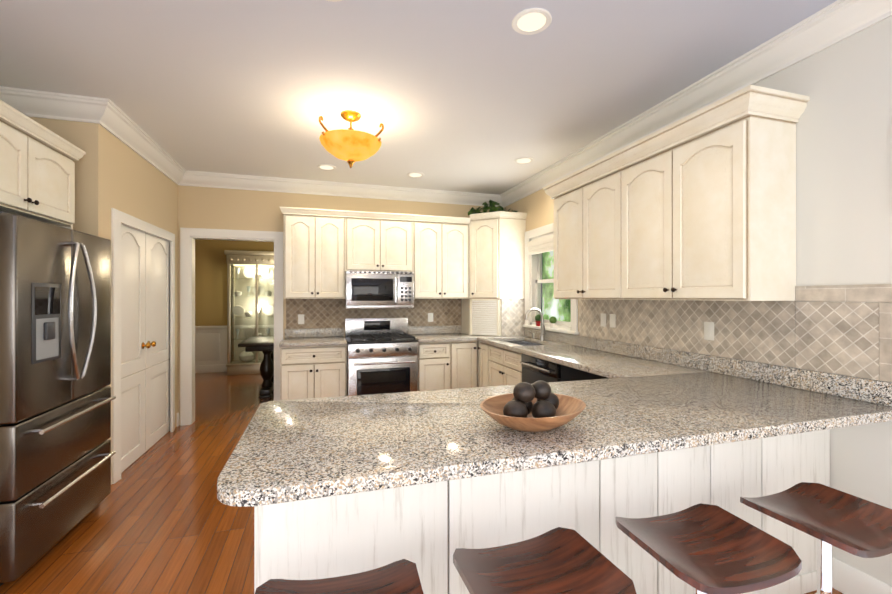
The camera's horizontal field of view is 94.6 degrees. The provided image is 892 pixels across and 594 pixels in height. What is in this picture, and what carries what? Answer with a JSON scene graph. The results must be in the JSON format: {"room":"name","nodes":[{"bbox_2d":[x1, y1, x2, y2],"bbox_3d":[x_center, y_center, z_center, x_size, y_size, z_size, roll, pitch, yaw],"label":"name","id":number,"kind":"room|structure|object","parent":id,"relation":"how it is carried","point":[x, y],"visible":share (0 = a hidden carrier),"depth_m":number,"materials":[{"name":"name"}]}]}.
{"room":"kitchen","nodes":[
{"label":"kitchen","id":0,"kind":"room"},
{"bbox_2d":[29,117,72,143],"bbox_3d":[-2.764,0.019,2.844,0.420,2.740,0.140,0,0,-17],"label":"wall","id":1,"kind":"structure","parent":0,"point":[63,128],"depth_m":2.81,"materials":[{"name":"paint"}]},
{"bbox_2d":[0,86,99,124],"bbox_3d":[-2.698,-1.280,2.735,0.600,0.140,0.106,0,0,-17],"label":"crown molding","id":2,"kind":"structure","parent":1,"relation":"attached to","point":[32,103],"depth_m":2.74,"materials":[{"name":"white wood"}]},
{"bbox_2d":[73,121,177,439],"bbox_3d":[-2.722,0.020,3.645,0.120,2.740,1.650,0,0,-17],"label":"wall","id":3,"kind":"structure","parent":0,"point":[112,171],"depth_m":3.12,"materials":[{"name":"paint"}]},
{"bbox_2d":[0,100,85,229],"bbox_3d":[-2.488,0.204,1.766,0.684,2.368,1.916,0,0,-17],"label":"upper cabinet","id":4,"kind":"object","parent":3,"relation":"attached to","point":[37,172],"visible":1,"depth_m":2.35,"materials":[{"name":"beige wood"}]},
{"bbox_2d":[84,96,187,183],"bbox_3d":[-2.579,-1.279,3.565,0.106,0.140,1.628,0,0,-17],"label":"crown molding","id":5,"kind":"structure","parent":3,"relation":"attached to","point":[105,113],"depth_m":3.24,"materials":[{"name":"white wood"}]},
{"bbox_2d":[111,208,174,484],"bbox_3d":[-2.715,0.365,3.667,0.147,2.051,1.322,0,0,-17],"label":"door frame","id":6,"kind":"structure","parent":3,"relation":"attached to","point":[118,217],"depth_m":3.11,"materials":[{"name":"white wood"}]},
{"bbox_2d":[121,224,169,472],"bbox_3d":[-2.673,0.373,3.680,0.094,2.030,1.316,0,0,-17],"label":"double pantry door","id":7,"kind":"structure","parent":3,"relation":"in","point":[145,341],"depth_m":3.63,"materials":[{"name":"white wood"}]},
{"bbox_2d":[195,239,273,325],"bbox_3d":[-2.925,0.020,4.581,7.670,2.740,0.020,0,0,-17],"label":"wall","id":8,"kind":"structure","parent":0,"point":[210,283],"depth_m":4.65,"materials":[{"name":"brown paint"}]},
{"bbox_2d":[195,325,273,372],"bbox_3d":[-3.678,0.962,7.771,7.620,0.860,0.034,0,0,-17],"label":"trim","id":9,"kind":"structure","parent":8,"relation":"attached to","point":[210,349],"depth_m":7.58,"materials":[{"name":"white wood"}]},
{"bbox_2d":[178,185,503,414],"bbox_3d":[-1.075,0.020,5.063,4.090,2.740,0.120,0,0,-17],"label":"wall","id":10,"kind":"structure","parent":0,"point":[218,208],"depth_m":4.68,"materials":[{"name":"paint"}]},
{"bbox_2d":[180,227,282,425],"bbox_3d":[-2.395,0.320,4.669,1.035,2.140,0.178,0,0,-17],"label":"door frame","id":11,"kind":"structure","parent":10,"relation":"attached to","point":[188,236],"depth_m":4.51,"materials":[{"name":"white wood"}]},
{"bbox_2d":[280,206,345,298],"bbox_3d":[-1.504,-0.474,4.674,0.686,0.989,0.374,0,0,-17],"label":"upper cabinet","id":12,"kind":"object","parent":10,"relation":"attached to","point":[314,253],"visible":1,"depth_m":4.53,"materials":[{"name":"beige wood"}]},
{"bbox_2d":[177,171,499,206],"bbox_3d":[-1.104,-1.279,4.936,3.720,0.140,0.106,0,0,-17],"label":"crown molding","id":13,"kind":"structure","parent":10,"relation":"attached to","point":[195,178],"depth_m":4.86,"materials":[{"name":"white wood"}]},
{"bbox_2d":[286,299,461,328],"bbox_3d":[-0.825,0.194,5.068,2.143,0.346,0.010,0,0,-17],"label":"backsplash","id":14,"kind":"structure","parent":10,"relation":"attached to","point":[326,313],"depth_m":5.00,"materials":[{"name":"tile"}]},
{"bbox_2d":[298,314,303,323],"bbox_3d":[-1.690,0.260,4.799,0.070,0.114,0.005,0,0,-17],"label":"electrical outlet plate","id":15,"kind":"object","parent":14,"relation":"attached to","point":[301,318],"depth_m":4.80,"materials":[{"name":"white plastic"}]},
{"bbox_2d":[428,313,432,321],"bbox_3d":[-0.196,0.260,5.247,0.070,0.114,0.005,0,0,-17],"label":"electrical outlet plate","id":16,"kind":"object","parent":14,"relation":"attached to","point":[430,315],"depth_m":5.25,"materials":[{"name":"white plastic"}]},
{"bbox_2d":[345,210,413,271],"bbox_3d":[-0.802,-0.633,4.885,0.776,0.672,0.374,0,0,-17],"label":"upper cabinet","id":17,"kind":"object","parent":10,"relation":"attached to","point":[378,241],"visible":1,"depth_m":4.73,"materials":[{"name":"beige wood"}]},
{"bbox_2d":[344,271,413,307],"bbox_3d":[-0.788,-0.083,4.836,0.768,0.423,0.450,0,0,-17],"label":"over-the-range microwave","id":18,"kind":"object","parent":17,"relation":"attached to","point":[379,289],"visible":0.98,"depth_m":4.67,"materials":[{"name":"silver metal"}]},
{"bbox_2d":[413,214,469,298],"bbox_3d":[-0.092,-0.474,5.098,0.703,0.989,0.374,0,0,-17],"label":"upper cabinet","id":19,"kind":"object","parent":10,"relation":"attached to","point":[440,257],"visible":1,"depth_m":4.95,"materials":[{"name":"beige wood"}]},
{"bbox_2d":[0,0,836,194],"bbox_3d":[-2.210,-1.391,2.269,7.870,0.080,12.120,0,0,-17],"label":"ceiling","id":20,"kind":"structure","parent":0,"point":[476,96],"depth_m":2.45,"materials":[{"name":"paint"}]},
{"bbox_2d":[317,164,335,170],"bbox_3d":[-1.240,-1.375,4.273,0.194,0.068,0.194,0,0,-17],"label":"recessed light","id":21,"kind":"object","parent":20,"relation":"in","point":[327,167],"visible":0.75,"depth_m":4.27,"materials":[{"name":"white"}]},
{"bbox_2d":[318,110,383,167],"bbox_3d":[-0.710,-1.149,3.063,0.456,0.400,0.486,0,0,-17],"label":"ceiling light fixture","id":22,"kind":"object","parent":20,"relation":"attached to","point":[351,146],"visible":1,"depth_m":2.94,"materials":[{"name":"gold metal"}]},
{"bbox_2d":[407,172,423,177],"bbox_3d":[-0.337,-1.375,4.533,0.194,0.068,0.194,0,0,-17],"label":"recessed light","id":23,"kind":"object","parent":20,"relation":"in","point":[415,174],"visible":0.77,"depth_m":4.52,"materials":[{"name":"white"}]},
{"bbox_2d":[514,157,532,163],"bbox_3d":[0.766,-1.376,4.060,0.194,0.068,0.194,0,0,-17],"label":"recessed light","id":24,"kind":"object","parent":20,"relation":"in","point":[523,160],"visible":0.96,"depth_m":4.06,"materials":[{"name":"white"}]},
{"bbox_2d":[512,8,551,34],"bbox_3d":[0.419,-1.376,2.014,0.194,0.068,0.194,0,0,-17],"label":"recessed light","id":25,"kind":"object","parent":20,"relation":"in","point":[530,21],"visible":0.98,"depth_m":2.01,"materials":[{"name":"white"}]},
{"bbox_2d":[0,372,842,593],"bbox_3d":[-2.210,1.419,2.268,7.870,0.060,12.120,0,0,-17],"label":"floor","id":26,"kind":"structure","parent":0,"point":[160,518],"depth_m":2.48,"materials":[{"name":"brown wood"}]},
{"bbox_2d":[0,211,115,585],"bbox_3d":[-2.460,0.495,2.233,0.831,1.786,0.905,0,0,-17],"label":"refrigerator","id":27,"kind":"object","parent":26,"relation":"on","point":[56,399],"visible":1,"depth_m":2.14,"materials":[{"name":"grey metal"}]},
{"bbox_2d":[224,250,273,374],"bbox_3d":[-3.472,0.281,7.605,1.040,2.219,0.440,0,0,-17],"label":"china cabinet","id":28,"kind":"object","parent":26,"relation":"on","point":[250,287],"visible":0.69,"depth_m":7.52,"materials":[{"name":"white wood"}]},
{"bbox_2d":[238,336,273,398],"bbox_3d":[-1.751,1.005,6.306,2.430,0.769,1.050,0,0,-17],"label":"dining table","id":29,"kind":"object","parent":26,"relation":"on","point":[264,345],"visible":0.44,"depth_m":5.80,"materials":[{"name":"black wood"}]},
{"bbox_2d":[280,345,346,399],"bbox_3d":[-1.455,0.950,4.554,0.660,0.878,0.631,0,0,-17],"label":"base cabinet","id":30,"kind":"object","parent":26,"relation":"on","point":[307,372],"visible":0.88,"depth_m":4.28,"materials":[{"name":"beige wood"}]},
{"bbox_2d":[279,328,346,346],"bbox_3d":[-1.456,0.439,4.553,0.667,0.140,0.632,0,0,-17],"label":"countertop","id":31,"kind":"structure","parent":30,"relation":"on","point":[314,337],"depth_m":4.75,"materials":[{"name":"stone"}]},
{"bbox_2d":[255,559,423,593],"bbox_3d":[-0.243,1.050,0.933,0.420,0.675,0.429,0,0,-14],"label":"stool","id":32,"kind":"object","parent":26,"relation":"on","point":[399,577],"visible":1,"depth_m":1.06,"materials":[{"name":"brown wood"}]},
{"bbox_2d":[345,317,417,395],"bbox_3d":[-0.749,0.822,4.708,0.756,1.134,0.687,0,0,-17],"label":"range","id":33,"kind":"object","parent":26,"relation":"on","point":[382,355],"visible":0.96,"depth_m":4.47,"materials":[{"name":"silver metal"}]},
{"bbox_2d":[418,341,476,390],"bbox_3d":[-0.051,0.950,4.976,0.712,0.878,0.631,0,0,-17],"label":"base cabinet","id":34,"kind":"object","parent":26,"relation":"on","point":[446,365],"visible":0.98,"depth_m":4.70,"materials":[{"name":"beige wood"}]},
{"bbox_2d":[408,325,476,342],"bbox_3d":[-0.072,0.439,4.960,0.667,0.140,0.647,0,0,-17],"label":"countertop","id":35,"kind":"structure","parent":34,"relation":"on","point":[452,333],"depth_m":5.15,"materials":[{"name":"stone"}]},
{"bbox_2d":[477,341,521,386],"bbox_3d":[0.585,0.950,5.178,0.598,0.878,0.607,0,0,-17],"label":"base cabinet","id":36,"kind":"object","parent":26,"relation":"on","point":[484,350],"depth_m":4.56,"materials":[{"name":"beige wood"}]},
{"bbox_2d":[477,328,891,431],"bbox_3d":[1.055,0.439,3.544,0.636,0.140,4.007,0,0,-17],"label":"countertop","id":37,"kind":"structure","parent":36,"relation":"on","point":[825,400],"depth_m":2.25,"materials":[{"name":"stone"}]},
{"bbox_2d":[506,341,541,345],"bbox_3d":[0.829,0.605,4.371,0.424,0.188,0.784,0,0,-17],"label":"sink basin","id":38,"kind":"object","parent":37,"relation":"in","point":[524,343],"visible":0.02,"depth_m":4.75,"materials":[{"name":"silver metal"}]},
{"bbox_2d":[525,308,545,340],"bbox_3d":[0.929,0.291,4.471,0.231,0.354,0.298,0,0,-17],"label":"faucet","id":39,"kind":"object","parent":37,"relation":"on","point":[543,333],"visible":1,"depth_m":4.41,"materials":[{"name":"silver metal"}]},
{"bbox_2d":[481,357,522,386],"bbox_3d":[0.837,1.060,4.339,0.599,0.659,0.965,0,0,-17],"label":"base cabinet","id":40,"kind":"object","parent":26,"relation":"on","point":[498,366],"depth_m":4.20,"materials":[{"name":"beige wood"}]},
{"bbox_2d":[254,429,829,593],"bbox_3d":[0.550,0.949,1.903,2.547,0.878,0.609,0,0,-17],"label":"base cabinet","id":41,"kind":"object","parent":26,"relation":"on","point":[428,529],"visible":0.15,"depth_m":1.54,"materials":[{"name":"white wood"}]},
{"bbox_2d":[217,373,804,506],"bbox_3d":[0.241,0.488,1.685,1.950,0.040,0.913,0,0,-17],"label":"countertop","id":42,"kind":"structure","parent":41,"relation":"on","point":[642,399],"depth_m":1.40,"materials":[{"name":"stone"}]},
{"bbox_2d":[480,380,585,431],"bbox_3d":[0.315,0.386,1.492,0.414,0.162,0.340,0,0,-37],"label":"decorative bowl","id":43,"kind":"object","parent":42,"relation":"on","point":[538,406],"visible":1,"depth_m":1.44,"materials":[{"name":"brown wood"}]},
{"bbox_2d":[453,527,635,593],"bbox_3d":[0.246,1.050,1.079,0.420,0.675,0.429,0,0,-19],"label":"stool","id":44,"kind":"object","parent":26,"relation":"on","point":[559,560],"visible":1,"depth_m":1.12,"materials":[{"name":"brown wood"}]},
{"bbox_2d":[520,354,607,383],"bbox_3d":[1.043,0.952,3.566,0.645,0.874,0.605,0,0,-17],"label":"dishwasher","id":45,"kind":"object","parent":26,"relation":"on","point":[534,369],"visible":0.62,"depth_m":3.32,"materials":[{"name":"black plastic"}]},
{"bbox_2d":[615,503,801,593],"bbox_3d":[0.767,1.050,1.236,0.420,0.675,0.429,0,0,-15],"label":"stool","id":46,"kind":"object","parent":26,"relation":"on","point":[700,548],"visible":1,"depth_m":1.20,"materials":[{"name":"brown wood"}]},
{"bbox_2d":[740,482,891,593],"bbox_3d":[1.285,1.050,1.391,0.420,0.675,0.429,0,0,-20],"label":"stool","id":47,"kind":"object","parent":26,"relation":"on","point":[827,517],"visible":1,"depth_m":1.38,"materials":[{"name":"brown wood"}]},
{"bbox_2d":[504,16,891,585],"bbox_3d":[2.043,0.019,1.577,0.120,2.740,8.350,0,0,-17],"label":"wall","id":48,"kind":"structure","parent":0,"point":[844,180],"depth_m":1.92,"materials":[{"name":"paint"}]},
{"bbox_2d":[462,211,526,335],"bbox_3d":[0.582,-0.271,5.154,0.619,1.476,0.654,0,0,-17],"label":"upper cabinet","id":49,"kind":"object","parent":48,"relation":"attached to","point":[493,304],"visible":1,"depth_m":4.93,"materials":[{"name":"beige wood"}]},
{"bbox_2d":[467,200,517,215],"bbox_3d":[0.594,-1.091,5.201,0.679,0.292,0.514,0,0,-17],"label":"ivy plant","id":50,"kind":"object","parent":49,"relation":"on","point":[492,207],"visible":0.58,"depth_m":5.15,"materials":[{"name":"green plant"}]},
{"bbox_2d":[522,223,578,334],"bbox_3d":[1.153,-0.210,4.458,0.170,1.140,1.080,0,0,-17],"label":"window unit","id":51,"kind":"structure","parent":48,"relation":"in","point":[539,241],"depth_m":4.69,"materials":[{"name":"white wood"}]},
{"bbox_2d":[551,153,618,299],"bbox_3d":[1.263,-0.495,3.374,0.339,1.028,0.900,0,0,-17],"label":"upper cabinet","id":52,"kind":"object","parent":48,"relation":"attached to","point":[586,203],"depth_m":3.25,"materials":[{"name":"beige wood"}]},
{"bbox_2d":[500,0,891,207],"bbox_3d":[1.917,-1.280,1.602,0.106,0.140,8.228,0,0,-17],"label":"crown molding","id":53,"kind":"structure","parent":48,"relation":"attached to","point":[836,22],"depth_m":2.38,"materials":[{"name":"white wood"}]},
{"bbox_2d":[525,284,891,381],"bbox_3d":[1.442,0.156,3.345,0.011,0.422,3.373,0,0,-17],"label":"backsplash","id":54,"kind":"structure","parent":48,"relation":"attached to","point":[846,330],"depth_m":2.20,"materials":[{"name":"tile"}]},
{"bbox_2d":[601,313,605,326],"bbox_3d":[1.365,0.200,3.571,0.005,0.114,0.070,0,0,-17],"label":"electrical outlet plate","id":55,"kind":"object","parent":54,"relation":"attached to","point":[603,316],"depth_m":3.57,"materials":[{"name":"white plastic"}]},
{"bbox_2d":[610,314,615,327],"bbox_3d":[1.400,0.200,3.456,0.006,0.114,0.070,0,0,-17],"label":"electrical outlet plate","id":56,"kind":"object","parent":54,"relation":"attached to","point":[612,316],"depth_m":3.44,"materials":[{"name":"white plastic"}]},
{"bbox_2d":[704,322,713,340],"bbox_3d":[1.658,0.214,2.594,0.005,0.114,0.070,0,0,-17],"label":"electrical outlet plate","id":57,"kind":"object","parent":54,"relation":"attached to","point":[708,330],"depth_m":2.59,"materials":[{"name":"white plastic"}]},
{"bbox_2d":[619,89,802,300],"bbox_3d":[1.521,-0.495,2.512,0.339,1.028,0.900,0,0,-17],"label":"upper cabinet","id":58,"kind":"object","parent":48,"relation":"attached to","point":[700,204],"depth_m":2.19,"materials":[{"name":"beige wood"}]},
{"bbox_2d":[832,557,891,593],"bbox_3d":[2.497,1.317,-0.175,0.016,0.140,4.488,0,0,-17],"label":"baseboard","id":59,"kind":"structure","parent":48,"relation":"attached to","point":[847,579],"depth_m":1.89,"materials":[{"name":"white wood"}]},
{"label":"outside","id":60,"kind":"structure","parent":0,"visible":0},
{"bbox_2d":[542,251,570,321],"bbox_3d":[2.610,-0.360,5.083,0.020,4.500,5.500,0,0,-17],"label":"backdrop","id":61,"kind":"structure","parent":60,"point":[563,311],"depth_m":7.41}
]}

